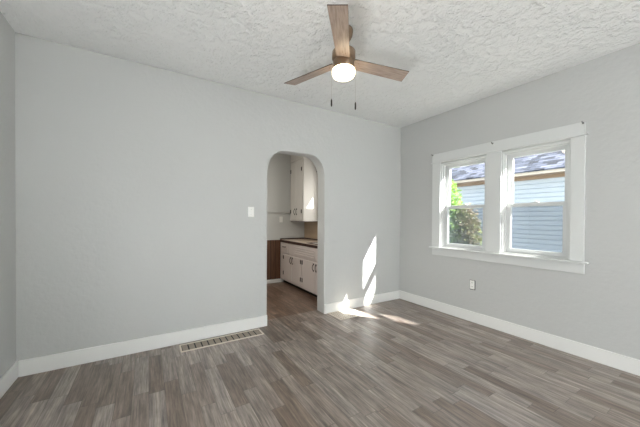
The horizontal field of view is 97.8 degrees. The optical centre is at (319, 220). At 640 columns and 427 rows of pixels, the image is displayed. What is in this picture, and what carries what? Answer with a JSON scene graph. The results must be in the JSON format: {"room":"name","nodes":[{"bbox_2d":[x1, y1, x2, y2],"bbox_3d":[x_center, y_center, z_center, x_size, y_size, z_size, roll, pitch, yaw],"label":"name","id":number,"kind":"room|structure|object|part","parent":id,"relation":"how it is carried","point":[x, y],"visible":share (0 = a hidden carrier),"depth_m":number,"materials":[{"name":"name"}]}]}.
{"room":"empty living room","nodes":[
{"label":"empty living room","id":0,"kind":"room"},
{"bbox_2d":[0,12,15,377],"bbox_3d":[-0.810,-0.089,-0.494,0.120,2.700,6.206,0,1,-32],"label":"wall","id":1,"kind":"structure","parent":0,"point":[7,34],"depth_m":2.05,"materials":[{"name":"grey paint"}]},
{"bbox_2d":[0,361,17,398],"bbox_3d":[-0.759,1.196,-0.449,0.016,0.128,6.206,0,1,-32],"label":"baseboard","id":2,"kind":"structure","parent":1,"relation":"attached to","point":[11,375],"depth_m":2.04,"materials":[{"name":"white paint"}]},
{"bbox_2d":[15,32,400,360],"bbox_3d":[-0.588,-0.118,3.385,4.554,2.700,0.175,0,1,-32],"label":"wall","id":3,"kind":"structure","parent":0,"point":[136,184],"depth_m":2.70,"materials":[{"name":"grey paint"}]},
{"bbox_2d":[18,315,266,376],"bbox_3d":[-1.494,1.168,2.731,2.054,0.128,0.016,0,1,-32],"label":"baseboard","id":4,"kind":"structure","parent":3,"relation":"attached to","point":[46,363],"depth_m":2.57,"materials":[{"name":"white paint"}]},
{"bbox_2d":[248,207,253,216],"bbox_3d":[-0.778,-0.098,3.155,0.070,0.115,0.017,0,1,-32],"label":"light switch","id":5,"kind":"object","parent":3,"relation":"attached to","point":[250,209],"visible":1,"depth_m":3.15,"materials":[{"name":"white plastic"}]},
{"bbox_2d":[324,290,399,313],"bbox_3d":[0.655,1.169,4.049,1.407,0.128,0.016,0,1,-32],"label":"baseboard","id":6,"kind":"structure","parent":3,"relation":"attached to","point":[368,300],"depth_m":3.99,"materials":[{"name":"white paint"}]},
{"bbox_2d":[267,153,303,281],"bbox_3d":[-1.595,-0.137,5.074,3.225,2.700,0.120,0,1,-32],"label":"wall","id":7,"kind":"structure","parent":0,"point":[279,166],"depth_m":5.50,"materials":[{"name":"paint"}]},
{"bbox_2d":[267,240,280,279],"bbox_3d":[-1.809,0.760,4.874,2.411,0.763,0.012,0,1,-32],"label":"wainscoting","id":8,"kind":"structure","parent":7,"relation":"attached to","point":[273,246],"depth_m":5.42,"materials":[{"name":"brown wood"}]},
{"bbox_2d":[267,278,282,283],"bbox_3d":[-1.788,1.178,4.891,2.465,0.071,0.014,0,1,-32],"label":"baseboard","id":9,"kind":"structure","parent":7,"relation":"attached to","point":[280,279],"depth_m":5.44,"materials":[{"name":"white paint"}]},
{"bbox_2d":[267,211,289,213],"bbox_3d":[-1.706,-0.159,4.917,2.630,0.037,0.030,0,1,-32],"label":"trim","id":10,"kind":"structure","parent":7,"relation":"attached to","point":[267,211],"depth_m":5.44,"materials":[{"name":"paint"}]},
{"bbox_2d":[0,282,639,426],"bbox_3d":[0.551,1.283,1.525,4.554,0.060,8.440,0,1,-32],"label":"floor","id":11,"kind":"structure","parent":0,"point":[399,363],"depth_m":2.15,"materials":[{"name":"laminate"}]},
{"bbox_2d":[179,328,263,352],"bbox_3d":[-0.996,1.230,2.887,0.811,0.008,0.170,0,1,-32],"label":"floor vent","id":12,"kind":"object","parent":11,"relation":"in","point":[186,347],"visible":1,"depth_m":2.86,"materials":[{"name":"beige metal"}]},
{"bbox_2d":[280,242,317,296],"bbox_3d":[-0.105,0.823,4.882,0.582,0.800,1.778,0,1,-32],"label":"base cabinet","id":13,"kind":"object","parent":11,"relation":"on","point":[298,263],"visible":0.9,"depth_m":4.77,"materials":[{"name":"beige paint"}]},
{"bbox_3d":[-0.677,0.524,5.324,0.017,0.185,0.335,0,1,-32],"label":"drawer","id":14,"kind":"part","parent":13,"relation":"part of","materials":[{"name":"beige paint"}]},
{"bbox_3d":[-0.606,0.877,5.207,0.017,0.462,0.375,0,1,-32],"label":"door","id":15,"kind":"part","parent":13,"relation":"part of","materials":[{"name":"beige paint"}]},
{"bbox_3d":[-0.409,0.880,4.886,0.017,0.462,0.362,0,1,-32],"label":"door","id":16,"kind":"part","parent":13,"relation":"part of","materials":[{"name":"beige paint"}]},
{"bbox_2d":[280,238,317,247],"bbox_3d":[-0.093,0.392,4.885,0.558,0.062,1.778,0,1,-32],"label":"countertop","id":17,"kind":"structure","parent":13,"relation":"on","point":[298,241],"depth_m":5.11,"materials":[{"name":"beige laminate"}]},
{"bbox_3d":[-0.256,0.532,4.635,0.019,0.185,1.160,0,1,-32],"label":"vent panel","id":18,"kind":"part","parent":13,"relation":"part of","materials":[{"name":"beige paint"}]},
{"bbox_3d":[-0.190,0.884,4.529,0.017,0.462,0.433,0,1,-32],"label":"door","id":19,"kind":"part","parent":13,"relation":"part of","materials":[{"name":"beige paint"}]},
{"bbox_3d":[0.028,0.888,4.172,0.017,0.462,0.387,0,1,-32],"label":"door","id":20,"kind":"part","parent":13,"relation":"part of","materials":[{"name":"beige paint"}]},
{"bbox_2d":[328,308,364,319],"bbox_3d":[0.348,1.230,3.679,0.400,0.008,0.285,0,1,-32],"label":"floor vent","id":21,"kind":"object","parent":11,"relation":"in","point":[347,313],"visible":1,"depth_m":3.66,"materials":[{"name":"beige metal"}]},
{"bbox_2d":[332,309,360,318],"bbox_3d":[0.348,1.230,3.679,0.356,0.004,0.241,0,1,-32],"label":"grille","id":22,"kind":"object","parent":21,"relation":"attached to","point":[347,313],"depth_m":3.66,"materials":[{"name":"beige metal"}]},
{"bbox_2d":[0,0,639,127],"bbox_3d":[1.073,-1.468,0.677,4.554,0.060,6.501,0,1,-32],"label":"ceiling","id":23,"kind":"structure","parent":0,"point":[455,53],"depth_m":2.24,"materials":[{"name":"white paint"}]},
{"bbox_2d":[284,4,408,109],"bbox_3d":[0.238,-1.151,2.207,0.996,0.606,1.041,0,1,-32],"label":"ceiling fan","id":24,"kind":"object","parent":23,"relation":"hanging from","point":[344,67],"visible":1,"depth_m":2.08,"materials":[{"name":"brown wood"}]},
{"bbox_3d":[-0.078,-1.214,2.337,0.509,0.006,0.122,1,12,38],"label":"blade","id":25,"kind":"part","parent":24,"relation":"part of","materials":[{"name":"brown wood"}]},
{"bbox_3d":[0.133,-1.209,1.806,0.122,0.006,0.509,12,2,8],"label":"blade","id":26,"kind":"part","parent":24,"relation":"part of","materials":[{"name":"brown wood"}]},
{"bbox_3d":[0.180,-1.120,2.133,0.172,0.068,0.172,0,1,-32],"label":"lamp shade","id":27,"kind":"part","parent":24,"relation":"part of","materials":[{"name":"white glass"}]},
{"bbox_3d":[0.269,-1.043,2.134,0.007,0.282,0.002,0,0,0],"label":"pull chain","id":28,"kind":"part","parent":24,"relation":"part of","materials":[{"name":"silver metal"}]},
{"bbox_3d":[0.487,-1.210,2.254,0.509,0.006,0.122,0,-11,-22],"label":"blade","id":29,"kind":"part","parent":24,"relation":"part of","materials":[{"name":"brown wood"}]},
{"bbox_2d":[400,43,639,359],"bbox_3d":[2.957,-0.086,1.815,0.150,2.700,6.206,0,1,-32],"label":"wall","id":30,"kind":"structure","parent":0,"point":[599,307],"depth_m":2.70,"materials":[{"name":"grey paint"}]},
{"bbox_2d":[441,155,486,250],"bbox_3d":[1.871,-0.203,3.587,0.150,1.135,0.608,0,1,-32],"label":"window","id":31,"kind":"structure","parent":30,"relation":"in","point":[445,167],"depth_m":3.76,"materials":[{"name":"white paint"}]},
{"bbox_3d":[1.858,0.078,3.582,0.033,0.548,0.568,0,1,-32],"label":"sash","id":32,"kind":"part","parent":31,"relation":"part of","materials":[{"name":"clear glass"}]},
{"bbox_3d":[1.893,-0.455,3.597,0.033,0.599,0.568,0,1,-32],"label":"sash","id":33,"kind":"part","parent":31,"relation":"part of","materials":[{"name":"white plastic"}]},
{"bbox_2d":[470,280,474,289],"bbox_3d":[1.873,0.792,3.431,0.009,0.118,0.071,0,1,-32],"label":"wall outlet","id":34,"kind":"object","parent":30,"relation":"attached to","point":[472,282],"visible":1,"depth_m":3.43,"materials":[{"name":"white plastic"}]},
{"bbox_2d":[429,121,588,273],"bbox_3d":[1.981,-0.214,3.210,0.058,1.391,1.658,0,1,-32],"label":"trim","id":35,"kind":"structure","parent":30,"relation":"attached to","point":[576,132],"depth_m":3.05,"materials":[{"name":"white paint"}]},
{"bbox_3d":[1.607,-0.215,3.855,0.020,1.152,0.124,0,1,-32],"label":"casing","id":36,"kind":"part","parent":35,"relation":"part of","materials":[{"name":"white paint"}]},
{"bbox_3d":[2.000,-0.207,3.215,0.020,1.152,0.161,0,1,-32],"label":"mullion casing","id":37,"kind":"part","parent":35,"relation":"part of","materials":[{"name":"white paint"}]},
{"bbox_3d":[1.996,-0.852,3.220,0.022,0.114,1.604,0,1,-32],"label":"head casing","id":38,"kind":"part","parent":35,"relation":"part of","materials":[{"name":"white paint"}]},
{"bbox_3d":[2.385,-0.201,2.586,0.020,1.152,0.104,0,1,-32],"label":"casing","id":39,"kind":"part","parent":35,"relation":"part of","materials":[{"name":"white paint"}]},
{"bbox_2d":[399,290,639,375],"bbox_3d":[2.879,1.199,1.782,0.016,0.128,6.206,0,1,-32],"label":"baseboard","id":40,"kind":"structure","parent":30,"relation":"attached to","point":[615,360],"depth_m":2.84,"materials":[{"name":"white paint"}]},
{"bbox_2d":[501,140,570,259],"bbox_3d":[2.272,-0.196,2.933,0.150,1.135,0.605,0,1,-32],"label":"window","id":41,"kind":"structure","parent":30,"relation":"in","point":[508,157],"depth_m":2.98,"materials":[{"name":"white paint"}]},
{"bbox_3d":[2.259,0.085,2.928,0.033,0.548,0.565,0,1,-32],"label":"sash","id":42,"kind":"part","parent":41,"relation":"part of","materials":[{"name":"clear glass"}]},
{"bbox_3d":[2.294,-0.448,2.943,0.033,0.599,0.565,0,1,-32],"label":"sash","id":43,"kind":"part","parent":41,"relation":"part of","materials":[{"name":"white plastic"}]},
{"bbox_3d":[0.223,-0.126,5.051,0.150,2.700,1.819,0,1,-32],"label":"wall","id":44,"kind":"structure","parent":0,"visible":0},
{"bbox_2d":[290,155,317,221],"bbox_3d":[-0.321,-0.729,5.442,0.368,1.504,0.571,0,1,-32],"label":"upper cabinet","id":45,"kind":"object","parent":44,"relation":"attached to","point":[304,176],"visible":0.85,"depth_m":5.25,"materials":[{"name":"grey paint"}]},
{"bbox_3d":[-0.522,-0.546,5.483,0.017,1.075,0.235,0,1,-32],"label":"door","id":46,"kind":"part","parent":45,"relation":"part of","materials":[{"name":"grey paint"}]},
{"bbox_3d":[-0.307,-1.315,5.443,0.344,0.333,0.571,0,1,-32],"label":"moulding","id":47,"kind":"part","parent":45,"relation":"part of","materials":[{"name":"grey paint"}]},
{"bbox_3d":[-0.391,-0.544,5.269,0.017,1.075,0.252,0,1,-32],"label":"door","id":48,"kind":"part","parent":45,"relation":"part of","materials":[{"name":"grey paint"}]},
{"bbox_2d":[304,229,317,238],"bbox_3d":[0.143,0.277,5.029,0.008,0.166,1.780,0,1,-32],"label":"backsplash","id":49,"kind":"structure","parent":44,"relation":"attached to","point":[313,234],"depth_m":5.53,"materials":[{"name":"beige tile"}]},
{"bbox_2d":[304,221,317,229],"bbox_3d":[-0.162,0.100,5.527,0.008,0.175,0.608,0,1,-32],"label":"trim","id":50,"kind":"structure","parent":44,"relation":"attached to","point":[307,225],"depth_m":5.53,"materials":[{"name":"beige"}]},
{"label":"outside","id":51,"kind":"structure","parent":0,"visible":0},
{"bbox_3d":[7.280,1.949,6.831,12.445,0.100,24.000,0,1,-32],"label":"ground","id":52,"kind":"structure","parent":51,"visible":0},
{"bbox_2d":[449,179,482,245],"bbox_3d":[2.514,0.500,5.402,1.001,2.792,1.194,0,0,-15],"label":"shrub","id":53,"kind":"object","parent":52,"relation":"on","point":[460,228],"visible":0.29,"depth_m":5.03,"materials":[{"name":"green plant"}]},
{"bbox_2d":[451,150,564,251],"bbox_3d":[7.209,-0.335,6.762,5.840,4.448,20.600,0,1,-32],"label":"house","id":54,"kind":"structure","parent":52,"relation":"on","point":[539,177],"depth_m":6.11,"materials":[{"name":"blue"}]}
]}

